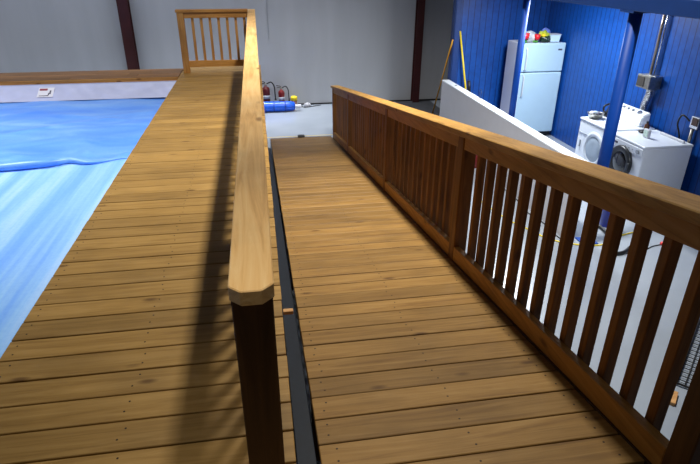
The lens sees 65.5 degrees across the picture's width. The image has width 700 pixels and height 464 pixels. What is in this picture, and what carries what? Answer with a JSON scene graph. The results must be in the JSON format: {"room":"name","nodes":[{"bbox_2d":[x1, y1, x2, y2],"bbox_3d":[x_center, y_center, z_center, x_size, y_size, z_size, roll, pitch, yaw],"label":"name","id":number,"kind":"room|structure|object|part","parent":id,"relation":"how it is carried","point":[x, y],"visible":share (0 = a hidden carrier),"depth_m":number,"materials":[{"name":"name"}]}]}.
{"room":"indoor swimming pool","nodes":[
{"label":"indoor swimming pool","id":0,"kind":"room"},
{"bbox_2d":[0,0,453,103],"bbox_3d":[-3.256,-5.550,10.200,13.300,6.450,0.150,-4,27,-8],"label":"wall","id":1,"kind":"structure","parent":0,"point":[310,47],"depth_m":11.13,"materials":[{"name":"grey paint"}]},
{"bbox_2d":[298,98,440,104],"bbox_3d":[-3.347,-2.627,11.531,13.100,0.030,0.020,-4,27,-8],"label":"baseboard","id":2,"kind":"structure","parent":1,"relation":"attached to","point":[440,98],"depth_m":12.15,"materials":[{"name":"black rubber"}]},
{"bbox_2d":[265,100,699,463],"bbox_3d":[-1.988,0.852,4.637,13.300,0.100,16.100,-4,27,-8],"label":"floor","id":3,"kind":"structure","parent":0,"point":[315,120],"depth_m":5.21,"materials":[{"name":"paint"}]},
{"bbox_2d":[0,81,175,102],"bbox_3d":[-4.866,0.817,3.227,6.415,1.200,10.620,-4,27,-8],"label":"swimming pool","id":4,"kind":"object","parent":3,"relation":"on","point":[144,89],"visible":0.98,"depth_m":7.82,"materials":[{"name":"plastic"}]},
{"bbox_2d":[0,98,164,357],"bbox_3d":[-4.851,0.467,2.921,6.365,0.101,10.280,-4,27,-8],"label":"pool cover","id":5,"kind":"object","parent":4,"relation":"on","point":[59,159],"visible":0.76,"depth_m":4.98,"materials":[{"name":"blue plastic"}]},
{"bbox_2d":[0,68,183,84],"bbox_3d":[-5.980,-1.677,8.219,6.810,1.250,0.734,-4,27,-8],"label":"deck","id":6,"kind":"object","parent":3,"relation":"on","point":[102,76],"visible":0.78,"depth_m":8.11,"materials":[{"name":"brown wood"}]},
{"bbox_2d":[116,0,139,69],"bbox_3d":[-4.327,-5.302,9.920,0.220,6.250,0.184,-4,27,-8],"label":"wall column","id":7,"kind":"structure","parent":3,"relation":"on","point":[123,6],"depth_m":10.57,"materials":[{"name":"red metal"}]},
{"bbox_2d":[0,65,295,463],"bbox_3d":[-1.256,0.096,4.643,1.216,1.252,10.475,-4,27,-8],"label":"deck","id":8,"kind":"object","parent":3,"relation":"on","point":[127,354],"visible":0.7,"depth_m":2.54,"materials":[{"name":"brown wood"}]},
{"bbox_2d":[175,9,247,72],"bbox_3d":[-2.048,-2.893,8.259,1.053,0.908,0.115,-4,27,-8],"label":"railing","id":9,"kind":"object","parent":8,"relation":"on","point":[181,14],"visible":0.86,"depth_m":8.19,"materials":[{"name":"brown wood"}]},
{"bbox_3d":[-2.506,-2.842,8.199,0.095,0.868,0.090,-4,27,-8],"label":"post","id":10,"kind":"part","parent":9,"relation":"part of","materials":[{"name":"brown wood"}]},
{"bbox_3d":[-2.050,-3.282,8.067,1.048,0.040,0.115,-4,27,-8],"label":"cap rail","id":11,"kind":"part","parent":9,"relation":"part of","materials":[{"name":"brown wood"}]},
{"bbox_3d":[-1.991,-3.227,8.089,0.943,0.078,0.038,-4,27,-8],"label":"rail","id":12,"kind":"part","parent":9,"relation":"part of","materials":[{"name":"brown wood"}]},
{"bbox_3d":[-1.992,-2.606,8.396,0.943,0.092,0.038,-4,27,-8],"label":"rail","id":13,"kind":"part","parent":9,"relation":"part of","materials":[{"name":"brown wood"}]},
{"bbox_2d":[228,9,284,463],"bbox_3d":[-0.848,-1.214,4.871,0.106,0.900,7.965,-4,27,-8],"label":"deck railing","id":14,"kind":"object","parent":8,"relation":"on","point":[250,278],"visible":1,"depth_m":1.34,"materials":[{"name":"brown wood"}]},
{"bbox_3d":[-0.848,-1.600,4.681,0.106,0.038,7.965,-4,27,-8],"label":"cap rail","id":15,"kind":"part","parent":14,"relation":"part of","materials":[{"name":"brown wood"}]},
{"bbox_3d":[-0.222,0.514,1.417,0.091,0.862,0.090,-4,27,-8],"label":"post","id":16,"kind":"part","parent":14,"relation":"part of","materials":[{"name":"brown wood"}]},
{"bbox_2d":[262,81,276,101],"bbox_3d":[-1.725,-2.906,11.496,0.339,0.566,0.163,-4,27,-8],"label":"fire extinguisher","id":17,"kind":"object","parent":3,"relation":"on","point":[266,91],"visible":0.8,"depth_m":11.41,"materials":[{"name":"red metal"}]},
{"bbox_2d":[264,101,300,111],"bbox_3d":[-1.771,-2.584,11.239,1.520,0.219,0.220,-4,27,-8],"label":"roll","id":18,"kind":"object","parent":3,"relation":"on","point":[271,106],"visible":0.52,"depth_m":11.21,"materials":[{"name":"blue plastic"}]},
{"bbox_2d":[276,85,289,100],"bbox_3d":[-1.417,-2.884,11.562,0.279,0.471,0.134,-4,27,-8],"label":"fire extinguisher","id":19,"kind":"object","parent":3,"relation":"on","point":[281,94],"visible":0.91,"depth_m":11.49,"materials":[{"name":"red metal"}]},
{"bbox_2d":[268,148,316,463],"bbox_3d":[-0.721,-0.208,5.313,0.071,1.222,7.583,-4,27,-8],"label":"steel beam","id":20,"kind":"structure","parent":3,"relation":"on","point":[305,452],"depth_m":2.60,"materials":[{"name":"grey metal"}]},
{"bbox_2d":[283,308,292,314],"bbox_3d":[-0.304,0.392,2.679,0.049,0.020,0.027,-4,27,-8],"label":"wood shim","id":21,"kind":"object","parent":20,"relation":"attached to","point":[290,310],"visible":1,"depth_m":2.67,"materials":[{"name":"brown wood"}]},
{"bbox_2d":[291,95,296,103],"bbox_3d":[-1.197,-2.796,11.646,0.144,0.240,0.144,-4,27,-8],"label":"paint can","id":22,"kind":"object","parent":3,"relation":"on","point":[293,98],"visible":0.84,"depth_m":11.57,"materials":[{"name":"yellow metal"}]},
{"bbox_3d":[-1.197,-2.864,11.612,0.144,0.090,0.144,-4,27,-8],"label":"lid","id":23,"kind":"part","parent":22,"relation":"part of","materials":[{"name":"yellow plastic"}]},
{"bbox_2d":[395,100,439,115],"bbox_3d":[1.549,-2.521,11.360,0.800,0.008,1.910,-4,27,-8],"label":"rubber mat","id":24,"kind":"object","parent":3,"relation":"on","point":[427,106],"visible":0.4,"depth_m":11.80,"materials":[{"name":"black rubber"}]},
{"bbox_2d":[432,39,452,113],"bbox_3d":[1.735,-2.878,10.284,0.028,1.573,1.104,-2,26,-5],"label":"wooden pole","id":25,"kind":"object","parent":24,"relation":"on","point":[452,39],"visible":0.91,"depth_m":10.17,"materials":[{"name":"wood"}]},
{"bbox_2d":[410,0,425,102],"bbox_3d":[1.474,-5.711,10.772,0.199,6.250,0.184,-4,27,-8],"label":"wall column","id":26,"kind":"structure","parent":3,"relation":"on","point":[420,4],"depth_m":11.61,"materials":[{"name":"red metal"}]},
{"bbox_2d":[271,136,651,463],"bbox_3d":[-0.182,-0.421,5.710,1.118,1.318,8.391,-4,27,-8],"label":"ramp","id":27,"kind":"object","parent":3,"relation":"on","point":[408,360],"visible":0.98,"depth_m":2.56,"materials":[{"name":"brown wood"}]},
{"bbox_3d":[-0.185,0.945,3.196,0.090,1.016,0.090,-4,27,-8],"label":"leg","id":28,"kind":"part","parent":27,"relation":"part of","materials":[{"name":"brown wood"}]},
{"bbox_2d":[331,85,699,463],"bbox_3d":[0.407,-0.806,5.411,0.140,2.197,8.290,-4,27,-8],"label":"ramp railing","id":29,"kind":"object","parent":27,"relation":"on","point":[425,161],"visible":0.98,"depth_m":2.39,"materials":[{"name":"brown wood"}]},
{"bbox_3d":[-0.250,-2.007,9.297,0.090,0.907,0.090,-4,27,-8],"label":"post","id":30,"kind":"part","parent":29,"relation":"part of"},
{"bbox_3d":[-0.138,-2.129,8.348,0.038,0.314,1.520,-4,27,-8],"label":"rail","id":31,"kind":"part","parent":29,"relation":"part of","materials":[{"name":"brown wood"}]},
{"bbox_3d":[-0.144,-1.447,8.684,0.040,0.332,1.520,-4,27,-8],"label":"rail","id":32,"kind":"part","parent":29,"relation":"part of","materials":[{"name":"brown wood"}]},
{"bbox_3d":[0.009,-1.415,7.818,0.090,1.150,0.090,-4,27,-8],"label":"post","id":33,"kind":"part","parent":29,"relation":"part of","materials":[{"name":"brown wood"}]},
{"bbox_3d":[0.178,-0.847,6.779,0.040,0.451,2.300,-4,27,-8],"label":"rail","id":34,"kind":"part","parent":29,"relation":"part of","materials":[{"name":"brown wood"}]},
{"bbox_3d":[0.184,-1.529,6.443,0.038,0.433,2.300,-4,27,-8],"label":"rail","id":35,"kind":"part","parent":29,"relation":"part of","materials":[{"name":"brown wood"}]},
{"bbox_3d":[0.394,-0.698,5.541,0.090,1.150,0.090,-4,27,-8],"label":"post","id":36,"kind":"part","parent":29,"relation":"part of","materials":[{"name":"brown wood"}]},
{"bbox_3d":[0.536,-0.180,4.662,0.040,0.400,1.965,-4,27,-8],"label":"rail","id":37,"kind":"part","parent":29,"relation":"part of","materials":[{"name":"brown wood"}]},
{"bbox_3d":[0.541,-0.862,4.326,0.038,0.382,1.965,-4,27,-8],"label":"rail","id":38,"kind":"part","parent":29,"relation":"part of","materials":[{"name":"brown wood"}]},
{"bbox_3d":[0.725,-0.082,3.583,0.090,1.150,0.090,-4,27,-8],"label":"post","id":39,"kind":"part","parent":29,"relation":"part of","materials":[{"name":"brown wood"}]},
{"bbox_3d":[0.408,-1.205,5.214,0.140,1.307,8.290,-4,27,-8],"label":"cap rail","id":40,"kind":"part","parent":29,"relation":"part of","materials":[{"name":"brown wood"}]},
{"bbox_3d":[0.868,0.438,2.699,0.040,0.401,1.975,-4,27,-8],"label":"rail","id":41,"kind":"part","parent":29,"relation":"part of","materials":[{"name":"brown wood"}]},
{"bbox_3d":[0.873,-0.244,2.363,0.038,0.383,1.975,-4,27,-8],"label":"rail","id":42,"kind":"part","parent":29,"relation":"part of","materials":[{"name":"brown wood"}]},
{"bbox_3d":[1.057,0.627,1.660,0.090,1.349,0.090,-4,27,-8],"label":"post","id":43,"kind":"part","parent":29,"relation":"part of","materials":[{"name":"brown wood"}]},
{"bbox_2d":[459,31,470,91],"bbox_3d":[2.113,-2.666,9.720,0.474,1.723,0.190,5,27,10],"label":"pole","id":44,"kind":"object","parent":3,"relation":"on","point":[468,81],"visible":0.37,"depth_m":9.68,"materials":[{"name":"yellow wood"}]},
{"bbox_2d":[508,0,529,116],"bbox_3d":[2.275,-1.948,7.514,0.200,2.390,0.200,-4,27,-8],"label":"steel column","id":45,"kind":"structure","parent":3,"relation":"on","point":[526,3],"depth_m":7.28,"materials":[{"name":"blue metal"}]},
{"bbox_2d":[500,39,565,134],"bbox_3d":[3.173,-2.515,9.562,0.785,1.595,0.617,-4,27,-8],"label":"refrigerator","id":46,"kind":"object","parent":3,"relation":"on","point":[542,62],"visible":0.82,"depth_m":9.33,"materials":[{"name":"metal"}]},
{"bbox_3d":[2.924,-2.473,9.227,0.026,0.378,0.068,-4,27,-8],"label":"handle","id":47,"kind":"part","parent":46,"relation":"part of","materials":[{"name":"white plastic"}]},
{"bbox_3d":[2.925,-2.863,9.035,0.026,0.378,0.068,-4,27,-8],"label":"handle","id":48,"kind":"part","parent":46,"relation":"part of","materials":[{"name":"white plastic"}]},
{"bbox_2d":[525,31,540,42],"bbox_3d":[2.986,-3.263,9.067,0.334,0.183,0.248,-4,27,-8],"label":"plastic bag","id":49,"kind":"object","parent":46,"relation":"on","point":[535,37],"visible":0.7,"depth_m":9.01,"materials":[{"name":"white plastic"}]},
{"bbox_3d":[3.208,-2.245,9.452,0.785,1.030,0.060,-4,27,-8],"label":"fridge door","id":50,"kind":"part","parent":46,"relation":"part of","materials":[{"name":"metal"}]},
{"bbox_3d":[3.210,-2.926,9.116,0.785,0.463,0.060,-4,27,-8],"label":"freezer door","id":51,"kind":"part","parent":46,"relation":"part of","materials":[{"name":"metal"}]},
{"bbox_2d":[538,30,549,41],"bbox_3d":[3.252,-3.283,9.104,0.194,0.186,0.236,-4,27,-8],"label":"snack bag","id":52,"kind":"object","parent":46,"relation":"on","point":[545,36],"visible":0.95,"depth_m":9.06,"materials":[{"name":"yellow plastic"}]},
{"bbox_2d":[549,33,561,41],"bbox_3d":[3.424,-3.270,9.149,0.189,0.124,0.184,-4,27,-8],"label":"tub","id":53,"kind":"object","parent":46,"relation":"on","point":[554,37],"visible":0.81,"depth_m":9.08,"materials":[{"name":"white plastic"}]},
{"bbox_2d":[491,208,632,245],"bbox_3d":[2.555,-0.086,6.424,2.293,0.014,1.010,9,28,17],"label":"extension cord","id":54,"kind":"object","parent":3,"relation":"on","point":[491,208],"visible":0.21,"depth_m":6.16,"materials":[{"name":"yellow plastic"}]},
{"bbox_2d":[600,210,609,227],"bbox_3d":[3.032,-0.231,6.358,0.210,0.334,0.202,-4,27,-8],"label":"bucket","id":55,"kind":"object","parent":3,"relation":"on","point":[605,214],"visible":0.15,"depth_m":6.34,"materials":[{"name":"blue plastic"}]},
{"bbox_2d":[575,9,645,243],"bbox_3d":[2.635,-0.969,5.532,0.200,2.390,0.200,-4,27,-8],"label":"steel column","id":56,"kind":"structure","parent":3,"relation":"on","point":[634,20],"depth_m":5.27,"materials":[{"name":"blue metal"}]},
{"bbox_3d":[2.638,-2.032,5.007,0.200,0.020,0.200,-4,27,-8],"label":"cap plate","id":57,"kind":"part","parent":56,"relation":"part of","materials":[{"name":"blue metal"}]},
{"bbox_2d":[599,224,629,254],"bbox_3d":[3.105,-0.025,6.253,0.487,0.057,1.282,20,33,35],"label":"hose","id":58,"kind":"object","parent":3,"relation":"on","point":[603,229],"visible":0.23,"depth_m":5.80,"materials":[{"name":"black rubber"}]},
{"bbox_2d":[575,103,654,163],"bbox_3d":[3.598,-1.191,7.509,0.661,1.041,0.716,-4,27,-8],"label":"dryer","id":59,"kind":"object","parent":3,"relation":"on","point":[591,131],"visible":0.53,"depth_m":7.36,"materials":[{"name":"white metal"}]},
{"bbox_3d":[3.298,-1.122,7.390,0.026,0.460,0.460,-4,27,-8],"label":"door","id":60,"kind":"part","parent":59,"relation":"part of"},
{"bbox_2d":[588,111,604,118],"bbox_3d":[3.396,-1.623,7.522,0.224,0.101,0.223,-4,27,-8],"label":"steel bowl","id":61,"kind":"object","parent":59,"relation":"on","point":[591,114],"visible":1,"depth_m":7.48,"materials":[{"name":"metal"}]},
{"bbox_2d":[602,103,609,116],"bbox_3d":[3.597,-1.714,7.597,0.159,0.199,0.127,-4,27,-8],"label":"iron","id":62,"kind":"object","parent":59,"relation":"on","point":[605,105],"visible":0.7,"depth_m":7.59,"materials":[{"name":"black plastic"}]},
{"bbox_3d":[3.607,-1.473,7.369,0.643,0.030,0.712,-4,27,-8],"label":"panel","id":63,"kind":"part","parent":59,"relation":"part of","materials":[{"name":"white metal"}]},
{"bbox_2d":[609,130,693,189],"bbox_3d":[3.679,-0.787,6.873,0.701,0.880,0.672,-4,27,-8],"label":"washing machine","id":64,"kind":"object","parent":3,"relation":"on","point":[661,159],"depth_m":6.56,"materials":[{"name":"white metal"}]},
{"bbox_3d":[3.354,-0.875,6.801,0.052,0.280,0.280,-4,27,-8],"label":"door glass","id":65,"kind":"part","parent":64,"relation":"part of","materials":[{"name":"grey glass"}]},
{"bbox_3d":[3.368,-0.876,6.803,0.052,0.424,0.424,-4,27,-8],"label":"door","id":66,"kind":"part","parent":64,"relation":"part of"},
{"bbox_3d":[3.398,-1.057,6.689,0.016,0.095,0.630,-4,27,-8],"label":"control panel","id":67,"kind":"part","parent":64,"relation":"part of","materials":[{"name":"white plastic"}]},
{"bbox_2d":[643,121,649,129],"bbox_3d":[3.793,-1.352,6.949,0.064,0.124,0.063,-4,27,-8],"label":"bottle","id":68,"kind":"object","parent":64,"relation":"on","point":[646,125],"visible":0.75,"depth_m":6.92,"materials":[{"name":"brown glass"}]},
{"bbox_2d":[643,128,651,138],"bbox_3d":[3.650,-1.212,6.687,0.038,0.104,0.100,-4,27,-8],"label":"box","id":69,"kind":"object","parent":64,"relation":"on","point":[647,132],"visible":1,"depth_m":6.67,"materials":[{"name":"white plastic"}]},
{"bbox_3d":[3.708,-1.144,6.702,0.643,0.030,0.672,-4,27,-8],"label":"panel","id":70,"kind":"part","parent":64,"relation":"part of","materials":[{"name":"white metal"}]},
{"bbox_3d":[3.950,-1.159,6.665,0.030,0.029,0.420,-4,27,-8],"label":"white strip","id":71,"kind":"part","parent":64,"relation":"part of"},
{"bbox_2d":[670,391,677,405],"bbox_3d":[2.272,1.171,3.861,0.085,0.030,0.141,18,31,32],"label":"wood block","id":72,"kind":"object","parent":3,"relation":"on","point":[675,394],"visible":0.42,"depth_m":3.82,"materials":[{"name":"brown wood"}]},
{"bbox_2d":[677,318,699,387],"bbox_3d":[3.042,0.978,4.244,0.677,0.018,1.281,20,32,34],"label":"rack","id":73,"kind":"object","parent":3,"relation":"on","point":[698,324],"visible":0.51,"depth_m":4.22,"materials":[{"name":"black metal"}]},
{"bbox_2d":[456,0,550,108],"bbox_3d":[2.651,-3.175,9.818,1.720,2.550,0.100,-4,27,-8],"label":"wall","id":74,"kind":"structure","parent":0,"point":[487,26],"depth_m":9.62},
{"bbox_2d":[447,0,462,82],"bbox_3d":[1.846,-3.042,9.726,0.115,2.390,0.160,-4,27,-8],"label":"trim","id":75,"kind":"structure","parent":74,"relation":"attached to","point":[457,4],"depth_m":9.51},
{"bbox_2d":[439,80,586,235],"bbox_3d":[2.088,-1.334,7.953,0.136,0.898,4.600,-4,27,-8],"label":"wall","id":76,"kind":"structure","parent":0,"point":[457,103],"depth_m":7.75,"materials":[{"name":"white paint"}]},
{"bbox_2d":[547,1,699,195],"bbox_3d":[4.272,-1.271,5.968,0.100,2.550,9.100,-4,27,-8],"label":"wall","id":77,"kind":"structure","parent":0,"point":[593,36],"depth_m":7.68,"materials":[{"name":"blue wood"}]},
{"bbox_2d":[636,15,668,111],"bbox_3d":[3.910,-2.271,6.945,0.183,1.603,0.300,-4,27,-8],"label":"air vent","id":78,"kind":"object","parent":77,"relation":"in","point":[649,81],"visible":0.84,"depth_m":7.03,"materials":[{"name":"metal"}]},
{"bbox_3d":[3.814,-1.982,7.141,0.010,0.125,0.145,-4,27,-8],"label":"plate","id":79,"kind":"part","parent":78,"relation":"part of","materials":[{"name":"grey metal"}]},
{"bbox_2d":[677,114,699,142],"bbox_3d":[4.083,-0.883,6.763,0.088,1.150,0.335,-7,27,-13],"label":"outlet box","id":80,"kind":"object","parent":77,"relation":"attached to","point":[695,120],"visible":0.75,"depth_m":6.50,"materials":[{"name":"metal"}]},
{"bbox_3d":[4.060,-1.157,6.707,0.076,0.595,0.185,-9,28,-17],"label":"cord","id":81,"kind":"part","parent":80,"relation":"part of","materials":[{"name":"black rubber"}]},
{"bbox_2d":[691,117,698,126],"bbox_3d":[4.078,-1.300,6.433,0.010,0.090,0.090,-4,27,-8],"label":"receptacle","id":82,"kind":"object","parent":80,"relation":"attached to","point":[694,120],"depth_m":6.42,"materials":[{"name":"white plastic"}]},
{"bbox_3d":[2.612,-3.729,4.367,0.080,3.330,8.950,-4,27,-8],"label":"wall","id":83,"kind":"structure","parent":0,"visible":0},
{"bbox_2d":[550,0,699,18],"bbox_3d":[2.609,-2.178,5.133,0.200,0.130,8.950,-4,27,-8],"label":"trim","id":84,"kind":"structure","parent":83,"relation":"attached to","point":[680,8],"depth_m":4.64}
]}

